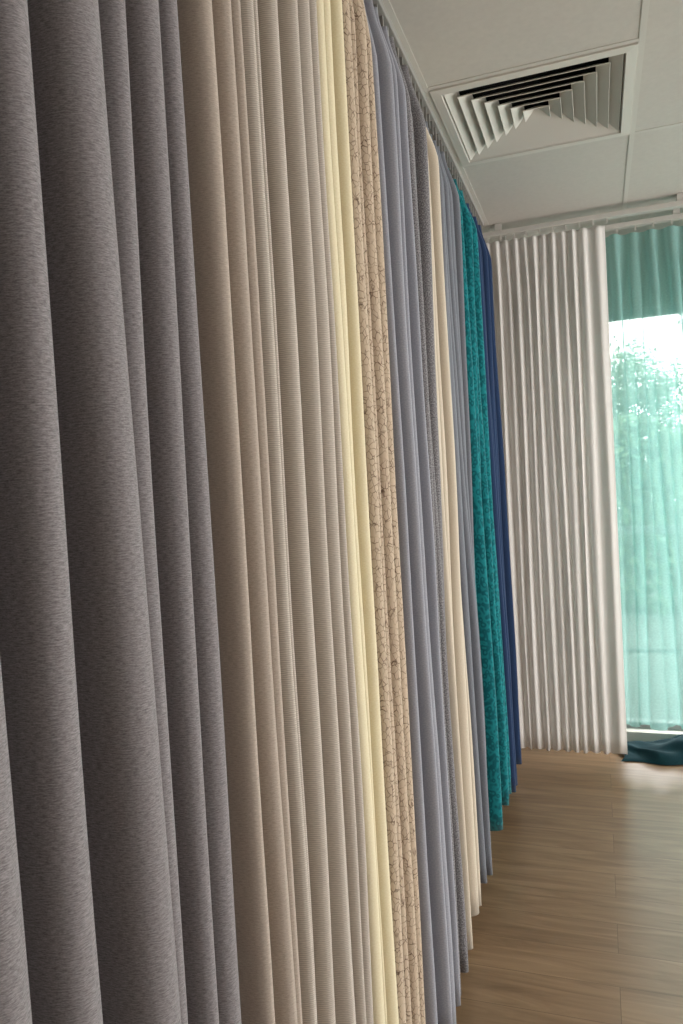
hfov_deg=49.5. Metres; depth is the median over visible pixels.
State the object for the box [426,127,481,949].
curtain
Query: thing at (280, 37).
curtain
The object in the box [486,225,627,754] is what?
curtain
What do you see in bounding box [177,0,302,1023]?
curtain
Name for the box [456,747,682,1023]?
floor
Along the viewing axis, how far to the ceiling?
2.24 m
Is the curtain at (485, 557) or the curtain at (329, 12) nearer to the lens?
the curtain at (329, 12)
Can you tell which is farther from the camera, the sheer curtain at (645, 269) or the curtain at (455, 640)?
the sheer curtain at (645, 269)
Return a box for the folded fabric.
[622,734,682,764]
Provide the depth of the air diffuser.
2.51 m
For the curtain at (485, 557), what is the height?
2.444 m
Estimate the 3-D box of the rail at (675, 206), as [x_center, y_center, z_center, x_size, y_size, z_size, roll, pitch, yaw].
[2.388,-1.420,3.086,3.600,0.074,0.220,-3,2,19]
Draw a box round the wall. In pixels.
[605,220,682,733]
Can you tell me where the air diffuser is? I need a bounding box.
[429,42,637,166]
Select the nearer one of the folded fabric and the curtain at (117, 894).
the curtain at (117, 894)
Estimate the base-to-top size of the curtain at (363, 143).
2.494 m
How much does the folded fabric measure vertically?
0.106 m
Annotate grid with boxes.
[382,0,682,241]
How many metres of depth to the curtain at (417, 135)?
2.01 m
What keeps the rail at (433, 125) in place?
attached to the ceiling
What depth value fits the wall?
3.71 m
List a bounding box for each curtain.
[0,0,241,1023]
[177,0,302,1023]
[240,0,373,1023]
[316,0,398,1023]
[342,0,425,1023]
[363,0,460,1023]
[389,36,468,995]
[425,121,492,883]
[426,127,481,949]
[448,168,511,830]
[466,203,521,791]
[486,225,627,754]
[605,225,682,730]
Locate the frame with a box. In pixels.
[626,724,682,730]
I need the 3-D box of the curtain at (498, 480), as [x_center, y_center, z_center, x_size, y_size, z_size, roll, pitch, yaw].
[0.660,-0.054,3.234,0.119,2.464,0.341,-3,2,19]
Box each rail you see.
[373,0,483,230]
[482,193,682,241]
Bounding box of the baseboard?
[627,731,679,740]
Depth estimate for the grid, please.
2.25 m
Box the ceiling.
[389,0,682,242]
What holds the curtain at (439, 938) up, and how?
hanging from the rail at (433, 125)
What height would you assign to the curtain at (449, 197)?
2.494 m
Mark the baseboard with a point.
(631, 735)

